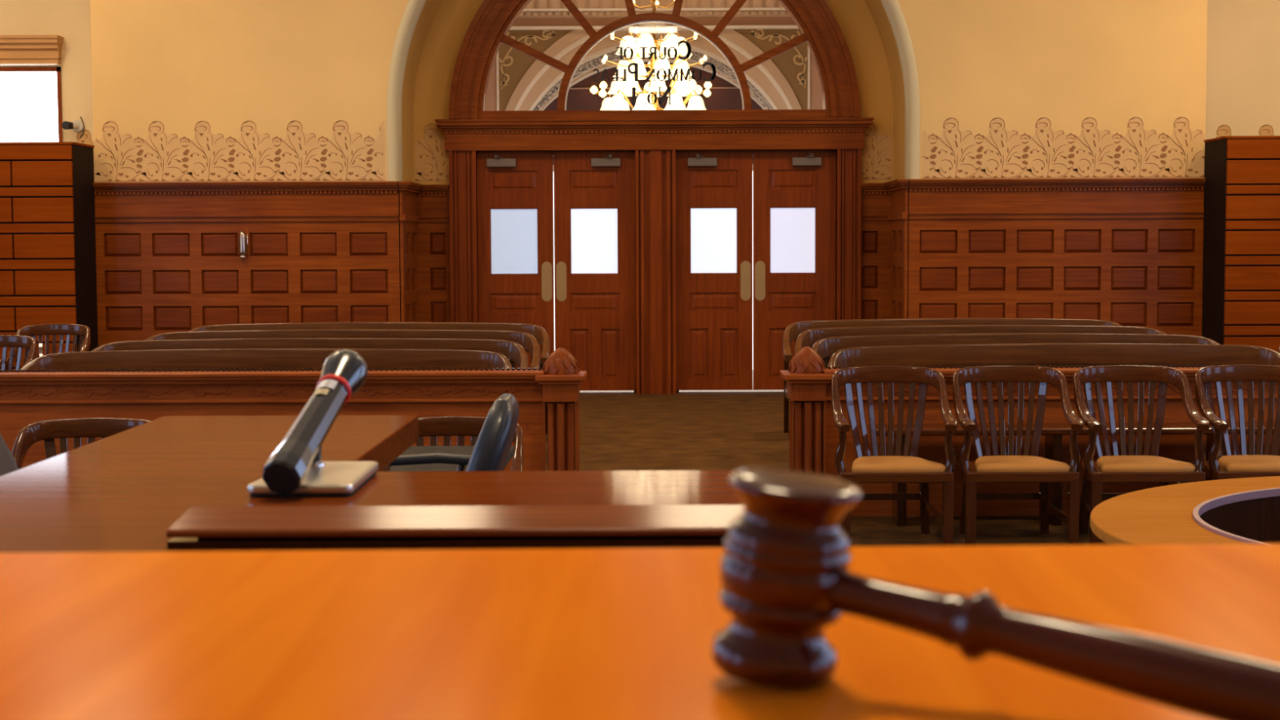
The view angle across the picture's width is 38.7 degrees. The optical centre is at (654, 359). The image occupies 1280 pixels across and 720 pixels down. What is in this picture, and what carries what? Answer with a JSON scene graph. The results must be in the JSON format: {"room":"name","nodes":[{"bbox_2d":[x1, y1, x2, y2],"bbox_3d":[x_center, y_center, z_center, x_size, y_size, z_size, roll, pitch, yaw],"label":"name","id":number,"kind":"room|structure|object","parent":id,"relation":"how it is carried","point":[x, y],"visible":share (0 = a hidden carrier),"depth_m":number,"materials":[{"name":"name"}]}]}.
{"room":"courtroom","nodes":[
{"label":"courtroom","id":0,"kind":"room"},
{"bbox_2d":[0,0,95,220],"bbox_3d":[-6.872,-2.958,19.247,3.480,6.600,0.203,0,4,0],"label":"wall","id":1,"kind":"structure","parent":0,"point":[70,20],"depth_m":19.12,"materials":[{"name":"paint"}]},
{"bbox_2d":[0,35,63,142],"bbox_3d":[-7.298,-2.014,19.164,2.220,2.730,0.310,0,4,0],"label":"window","id":2,"kind":"structure","parent":1,"relation":"in","point":[31,97],"depth_m":19.25,"materials":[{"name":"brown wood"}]},
{"bbox_2d":[62,116,84,137],"bbox_3d":[-6.086,-2.441,19.104,0.126,0.226,0.212,1,4,24],"label":"security camera","id":3,"kind":"object","parent":1,"relation":"attached to","point":[77,126],"visible":1,"depth_m":19.14,"materials":[{"name":"grey plastic"}]},
{"bbox_2d":[89,0,1207,318],"bbox_3d":[-0.051,-2.917,18.174,10.760,6.600,1.153,0,4,0],"label":"wall","id":4,"kind":"structure","parent":0,"point":[184,91],"depth_m":17.62,"materials":[{"name":"paint"}]},
{"bbox_2d":[237,229,248,257],"bbox_3d":[-3.983,-1.124,17.643,0.110,0.280,0.081,0,4,0],"label":"wall fitting","id":5,"kind":"object","parent":4,"relation":"attached to","point":[242,234],"visible":1,"depth_m":17.62,"materials":[{"name":"silver metal"}]},
{"bbox_2d":[93,181,400,370],"bbox_3d":[-4.005,-0.643,17.686,3.065,2.155,0.115,0,4,0],"label":"wall paneling","id":6,"kind":"structure","parent":4,"relation":"attached to","point":[162,267],"depth_m":17.69,"materials":[{"name":"brown wood"}]},
{"bbox_2d":[398,181,423,321],"bbox_3d":[-2.405,-0.683,18.210,0.115,2.155,1.165,0,4,0],"label":"trim","id":7,"kind":"structure","parent":4,"relation":"attached to","point":[408,190],"depth_m":18.12,"materials":[{"name":"brown wood"}]},
{"bbox_2d":[416,184,450,322],"bbox_3d":[-2.280,-0.717,18.734,0.366,2.155,0.115,0,4,0],"label":"trim","id":8,"kind":"structure","parent":4,"relation":"attached to","point":[433,200],"depth_m":18.74,"materials":[{"name":"brown wood"}]},
{"bbox_2d":[476,152,554,369],"bbox_3d":[-1.433,-0.903,18.762,0.787,2.455,0.170,0,4,0],"label":"door","id":9,"kind":"structure","parent":4,"relation":"in","point":[515,190],"depth_m":18.79,"materials":[{"name":"brown wood"}]},
{"bbox_2d":[553,151,635,391],"bbox_3d":[-0.611,-0.906,18.762,0.836,2.455,0.170,0,4,0],"label":"door","id":10,"kind":"structure","parent":4,"relation":"in","point":[595,234],"depth_m":18.81,"materials":[{"name":"brown wood"}]},
{"bbox_2d":[386,0,919,181],"bbox_3d":[-0.013,-3.364,17.641,5.160,3.260,0.180,0,4,0],"label":"trim","id":11,"kind":"structure","parent":4,"relation":"attached to","point":[892,8],"depth_m":17.63,"materials":[{"name":"beige paint"}]},
{"bbox_2d":[401,0,905,303],"bbox_3d":[-0.009,-2.265,18.242,4.920,5.290,1.000,0,4,0],"label":"trim","id":12,"kind":"structure","parent":4,"relation":"attached to","point":[876,8],"depth_m":18.21,"materials":[{"name":"paint"}]},
{"bbox_2d":[413,0,893,220],"bbox_3d":[-0.010,-2.384,18.759,5.160,5.460,0.153,0,4,0],"label":"archway","id":13,"kind":"object","parent":4,"relation":"in","point":[451,23],"visible":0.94,"depth_m":18.66,"materials":[{"name":"paint"}]},
{"bbox_2d":[434,0,874,394],"bbox_3d":[0.002,-2.102,18.666,4.450,4.910,0.355,0,4,0],"label":"trim","id":14,"kind":"structure","parent":4,"relation":"attached to","point":[655,136],"depth_m":18.62,"materials":[{"name":"brown wood"}]},
{"bbox_2d":[483,0,825,111],"bbox_3d":[-0.004,-3.421,18.640,3.553,1.806,0.100,0,4,0],"label":"window","id":15,"kind":"structure","parent":4,"relation":"in","point":[673,18],"depth_m":18.61,"materials":[{"name":"brown wood"}]},
{"bbox_2d":[675,151,752,390],"bbox_3d":[0.615,-0.911,18.762,0.792,2.455,0.170,0,4,0],"label":"door","id":16,"kind":"structure","parent":4,"relation":"in","point":[714,189],"depth_m":18.81,"materials":[{"name":"brown wood"}]},
{"bbox_2d":[752,151,835,390],"bbox_3d":[1.444,-0.914,18.762,0.848,2.455,0.170,0,4,0],"label":"door","id":17,"kind":"structure","parent":4,"relation":"in","point":[794,192],"depth_m":18.80,"materials":[{"name":"brown wood"}]},
{"bbox_2d":[859,182,891,319],"bbox_3d":[2.280,-0.735,18.734,0.366,2.155,0.115,0,4,0],"label":"trim","id":18,"kind":"structure","parent":4,"relation":"attached to","point":[876,199],"depth_m":18.74,"materials":[{"name":"brown wood"}]},
{"bbox_2d":[883,179,909,318],"bbox_3d":[2.400,-0.702,18.210,0.115,2.155,1.165,0,4,0],"label":"trim","id":19,"kind":"structure","parent":4,"relation":"attached to","point":[898,188],"depth_m":18.11,"materials":[{"name":"brown wood"}]},
{"bbox_2d":[907,177,1205,367],"bbox_3d":[3.960,-0.675,17.686,2.985,2.155,0.115,0,4,0],"label":"wall paneling","id":20,"kind":"structure","parent":4,"relation":"attached to","point":[973,255],"depth_m":17.69,"materials":[{"name":"brown wood"}]},
{"bbox_2d":[543,62,762,164],"bbox_3d":[-0.010,-2.573,25.317,12.000,5.000,0.140,0,4,0],"label":"wall","id":21,"kind":"structure","parent":0,"point":[724,95],"depth_m":25.22,"materials":[{"name":"red"}]},
{"bbox_2d":[590,80,607,97],"bbox_3d":[-0.764,-3.714,25.068,0.240,0.231,0.192,0,4,0],"label":"wall sconce","id":22,"kind":"object","parent":21,"relation":"attached to","point":[600,91],"visible":1,"depth_m":25.00,"materials":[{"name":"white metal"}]},
{"bbox_2d":[697,81,711,97],"bbox_3d":[0.669,-3.719,25.068,0.240,0.231,0.192,0,4,0],"label":"wall sconce","id":23,"kind":"object","parent":21,"relation":"attached to","point":[705,92],"visible":0.78,"depth_m":25.00,"materials":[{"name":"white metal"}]},
{"bbox_2d":[484,0,824,111],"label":"arched window","id":24,"kind":"structure","parent":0,"point":[517,81],"depth_m":22.80,"materials":[{"name":"brown"}]},
{"bbox_2d":[546,369,1107,546],"bbox_3d":[0.003,0.828,12.078,17.200,0.104,30.000,0,4,0],"label":"floor","id":25,"kind":"structure","parent":0,"point":[709,430],"depth_m":14.13,"materials":[{"name":"carpet"}]},
{"bbox_2d":[0,335,36,370],"bbox_3d":[-4.789,0.283,13.144,0.621,0.900,0.539,0,4,0],"label":"wooden armchair","id":26,"kind":"object","parent":25,"relation":"on","point":[28,343],"visible":0.44,"depth_m":13.35,"materials":[{"name":"brown wood"}]},
{"bbox_2d":[0,324,90,370],"bbox_3d":[-4.859,0.178,14.640,0.621,0.918,0.539,0,4,0],"label":"wooden armchair","id":27,"kind":"object","parent":25,"relation":"on","point":[83,331],"visible":0.41,"depth_m":14.85,"materials":[{"name":"brown wood"}]},
{"bbox_2d":[0,142,97,369],"bbox_3d":[-6.303,-0.789,17.336,1.820,2.510,0.655,0,4,0],"label":"wood wall panel","id":28,"kind":"object","parent":25,"relation":"on","point":[48,257],"visible":0.7,"depth_m":17.01,"materials":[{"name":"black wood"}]},
{"bbox_2d":[11,417,149,469],"bbox_3d":[-2.327,0.674,7.407,0.621,0.832,0.539,0,4,0],"label":"wooden armchair","id":29,"kind":"object","parent":25,"relation":"on","point":[91,428],"visible":0.2,"depth_m":7.61,"materials":[{"name":"brown wood"}]},
{"bbox_2d":[19,348,512,371],"bbox_3d":[-2.318,0.408,10.851,2.984,0.920,0.652,0,4,0],"label":"pew","id":30,"kind":"object","parent":25,"relation":"on","point":[216,358],"visible":0.32,"depth_m":11.11,"materials":[{"name":"brown wood"}]},
{"bbox_2d":[0,347,586,471],"bbox_3d":[-2.793,0.418,10.367,4.810,0.962,0.380,0,4,0],"label":"railing","id":31,"kind":"object","parent":25,"relation":"on","point":[28,397],"visible":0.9,"depth_m":10.28,"materials":[{"name":"brown wood"}]},
{"bbox_2d":[91,337,528,370],"bbox_3d":[-2.319,0.328,12.099,2.984,0.920,0.652,0,4,0],"label":"pew","id":32,"kind":"object","parent":25,"relation":"on","point":[514,352],"visible":0.24,"depth_m":12.35,"materials":[{"name":"brown wood"}]},
{"bbox_2d":[144,328,540,370],"bbox_3d":[-2.319,0.248,13.346,2.984,0.920,0.652,0,4,0],"label":"pew","id":33,"kind":"object","parent":25,"relation":"on","point":[530,344],"visible":0.23,"depth_m":13.60,"materials":[{"name":"brown wood"}]},
{"bbox_2d":[189,321,550,433],"bbox_3d":[-2.319,0.168,14.594,2.984,0.920,0.652,0,4,0],"label":"pew","id":34,"kind":"object","parent":25,"relation":"on","point":[541,335],"visible":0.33,"depth_m":14.85,"materials":[{"name":"brown wood"}]},
{"bbox_2d":[389,445,514,471],"bbox_3d":[-1.147,0.743,6.781,1.200,0.760,0.800,0,4,0],"label":"table","id":35,"kind":"object","parent":25,"relation":"on","point":[464,450],"visible":0.02,"depth_m":6.90,"materials":[{"name":"wood"}]},
{"bbox_2d":[416,416,524,471],"bbox_3d":[-0.837,0.668,7.407,0.621,0.832,0.539,0,4,0],"label":"wooden armchair","id":36,"kind":"object","parent":25,"relation":"on","point":[446,427],"visible":0.16,"depth_m":7.62,"materials":[{"name":"brown wood"}]},
{"bbox_2d":[0,543,1279,719],"bbox_3d":[0.153,0.837,0.457,2.900,1.370,1.405,0,4,0],"label":"desk","id":37,"kind":"object","parent":25,"relation":"on","point":[526,633],"visible":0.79,"depth_m":0.85,"materials":[{"name":"brown wood"}]},
{"bbox_2d":[711,467,1279,719],"bbox_3d":[0.140,0.092,0.684,0.272,0.086,0.055,2,4,35],"label":"gavel","id":38,"kind":"object","parent":37,"relation":"on","point":[785,577],"visible":1,"depth_m":0.72,"materials":[{"name":"brown wood"}]},
{"bbox_2d":[552,164,753,369],"bbox_3d":[-0.004,-1.123,22.224,6.200,2.500,0.100,0,4,0],"label":"wall","id":39,"kind":"structure","parent":25,"relation":"on","point":[553,165],"depth_m":22.23,"materials":[{"name":"beige"}]},
{"bbox_2d":[831,365,958,546],"bbox_3d":[1.227,0.495,9.451,0.621,0.900,0.539,0,4,0],"label":"wooden armchair","id":40,"kind":"object","parent":25,"relation":"on","point":[868,468],"visible":0.98,"depth_m":9.63,"materials":[{"name":"brown wood"}]},
{"bbox_2d":[851,455,946,472],"bbox_3d":[1.241,0.533,9.426,0.487,0.049,0.434,0,4,0],"label":"seat cushion","id":41,"kind":"object","parent":40,"relation":"on","point":[867,464],"depth_m":9.24,"materials":[{"name":"beige leather"}]},
{"bbox_2d":[782,318,1122,439],"bbox_3d":[2.426,0.142,14.593,2.814,0.933,0.652,0,4,0],"label":"pew","id":42,"kind":"object","parent":25,"relation":"on","point":[793,331],"visible":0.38,"depth_m":14.85,"materials":[{"name":"brown wood"}]},
{"bbox_2d":[795,324,1179,368],"bbox_3d":[2.426,0.222,13.346,2.814,0.933,0.652,0,4,0],"label":"pew","id":43,"kind":"object","parent":25,"relation":"on","point":[807,338],"visible":0.2,"depth_m":13.60,"materials":[{"name":"brown wood"}]},
{"bbox_2d":[811,333,1219,448],"bbox_3d":[2.426,0.302,12.098,2.814,0.933,0.652,0,4,0],"label":"pew","id":44,"kind":"object","parent":25,"relation":"on","point":[825,348],"visible":0.29,"depth_m":12.35,"materials":[{"name":"brown wood"}]},
{"bbox_2d":[952,364,1084,546],"bbox_3d":[1.862,0.492,9.451,0.621,0.900,0.539,0,4,0],"label":"wooden armchair","id":45,"kind":"object","parent":25,"relation":"on","point":[995,468],"visible":0.98,"depth_m":9.59,"materials":[{"name":"brown wood"}]},
{"bbox_2d":[974,455,1071,471],"bbox_3d":[1.876,0.531,9.426,0.487,0.049,0.434,0,4,0],"label":"seat cushion","id":46,"kind":"object","parent":45,"relation":"on","point":[987,463],"depth_m":9.25,"materials":[{"name":"beige leather"}]},
{"bbox_2d":[780,346,1279,516],"bbox_3d":[2.966,0.395,10.367,4.479,0.962,0.380,0,4,0],"label":"railing","id":47,"kind":"object","parent":25,"relation":"on","point":[809,381],"visible":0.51,"depth_m":10.30,"materials":[{"name":"brown wood"}]},
{"bbox_2d":[827,342,1279,368],"bbox_3d":[2.426,0.382,10.851,2.814,0.933,0.652,0,4,0],"label":"pew","id":48,"kind":"object","parent":25,"relation":"on","point":[1046,354],"visible":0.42,"depth_m":11.10,"materials":[{"name":"brown wood"}]},
{"bbox_2d":[868,422,1275,525],"bbox_3d":[3.103,0.626,10.091,3.800,0.535,0.340,0,4,0],"label":"bench","id":49,"kind":"object","parent":25,"relation":"on","point":[1053,433],"visible":0.46,"depth_m":9.97,"materials":[{"name":"brown wood"}]},
{"bbox_2d":[1073,364,1209,544],"bbox_3d":[2.492,0.491,9.431,0.621,0.900,0.539,0,4,0],"label":"wooden armchair","id":50,"kind":"object","parent":25,"relation":"on","point":[1146,468],"visible":0.93,"depth_m":9.60,"materials":[{"name":"brown wood"}]},
{"bbox_2d":[1096,455,1195,471],"bbox_3d":[2.506,0.529,9.406,0.487,0.049,0.434,0,4,0],"label":"seat cushion","id":51,"kind":"object","parent":50,"relation":"on","point":[1107,463],"depth_m":9.23,"materials":[{"name":"beige leather"}]},
{"bbox_2d":[1089,475,1279,544],"bbox_3d":[2.202,0.815,5.375,2.319,0.768,1.555,-2,4,-30],"label":"curved desk","id":52,"kind":"object","parent":25,"relation":"on","point":[1244,510],"visible":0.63,"depth_m":5.54,"materials":[{"name":"brown wood"}]},
{"bbox_2d":[1194,364,1279,480],"bbox_3d":[3.127,0.489,9.431,0.621,0.900,0.539,0,4,0],"label":"wooden armchair","id":53,"kind":"object","parent":25,"relation":"on","point":[1228,466],"visible":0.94,"depth_m":9.62,"materials":[{"name":"brown wood"}]},
{"bbox_2d":[1217,454,1279,471],"bbox_3d":[3.141,0.527,9.406,0.487,0.049,0.434,0,4,0],"label":"seat cushion","id":54,"kind":"object","parent":53,"relation":"on","point":[1228,463],"depth_m":9.26,"materials":[{"name":"beige leather"}]},
{"bbox_2d":[1201,135,1279,351],"bbox_3d":[6.254,-0.844,17.321,1.905,2.520,0.685,0,4,0],"label":"wood wall panel","id":55,"kind":"object","parent":25,"relation":"on","point":[1241,277],"visible":0.84,"depth_m":16.99,"materials":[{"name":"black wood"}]},
{"bbox_3d":[-1.545,1.189,3.833,3.700,0.250,4.700,0,4,0],"label":"platform","id":56,"kind":"object","parent":25,"relation":"on","visible":0},
{"bbox_2d":[0,433,18,476],"bbox_3d":[-1.607,0.569,5.042,0.669,0.832,0.576,0,4,0],"label":"office chair","id":57,"kind":"object","parent":56,"relation":"on","point":[8,464],"visible":0.02,"depth_m":5.15,"materials":[{"name":"black leather"}]},
{"bbox_2d":[0,414,744,552],"bbox_3d":[-0.320,0.642,2.148,0.966,1.046,1.765,0,4,0],"label":"desk","id":58,"kind":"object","parent":56,"relation":"on","point":[165,483],"depth_m":1.98,"materials":[{"name":"brown wood"}]},
{"bbox_2d":[247,445,378,497],"bbox_3d":[-0.395,0.113,2.131,0.118,0.064,0.222,0,4,0],"label":"microphone stand","id":59,"kind":"object","parent":58,"relation":"on","point":[322,478],"visible":0.55,"depth_m":2.06,"materials":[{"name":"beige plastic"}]},
{"bbox_2d":[262,349,367,494],"bbox_3d":[-0.392,0.068,2.106,0.054,0.148,0.251,0,4,11],"label":"microphone","id":60,"kind":"object","parent":59,"relation":"on","point":[344,372],"visible":1,"depth_m":2.08,"materials":[{"name":"black"}]},
{"bbox_2d":[313,388,328,395],"bbox_3d":[-0.388,0.037,2.123,0.016,0.002,0.012,0,29,9],"label":"switch","id":61,"kind":"object","parent":60,"relation":"attached to","point":[324,391],"depth_m":2.12,"materials":[{"name":"beige plastic"}]},
{"bbox_2d":[326,349,367,379],"bbox_3d":[-0.372,0.009,2.211,0.054,0.054,0.026,0,29,9],"label":"grille","id":62,"kind":"object","parent":60,"relation":"attached to","point":[351,357],"depth_m":2.19,"materials":[{"name":"silver"}]},
{"bbox_2d":[389,393,519,471],"bbox_3d":[-0.758,0.527,5.649,0.669,0.832,0.576,0,4,0],"label":"office chair","id":63,"kind":"object","parent":56,"relation":"on","point":[491,448],"visible":0.16,"depth_m":5.46,"materials":[{"name":"black leather"}]},
{"bbox_2d":[1205,0,1279,139],"bbox_3d":[6.808,-3.013,19.247,3.560,6.600,0.203,0,4,0],"label":"wall","id":64,"kind":"structure","parent":0,"point":[1242,89],"depth_m":19.15,"materials":[{"name":"paint"}]},
{"bbox_3d":[-0.024,-5.856,11.650,17.200,0.100,30.000,0,4,0],"label":"ceiling","id":65,"kind":"structure","parent":0,"visible":0},
{"bbox_2d":[600,0,706,110],"bbox_3d":[-0.020,-4.589,20.954,1.289,3.618,1.296,0,4,0],"label":"chandelier","id":66,"kind":"object","parent":65,"relation":"hanging from","point":[620,89],"visible":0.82,"depth_m":20.78,"materials":[{"name":"white glass"}]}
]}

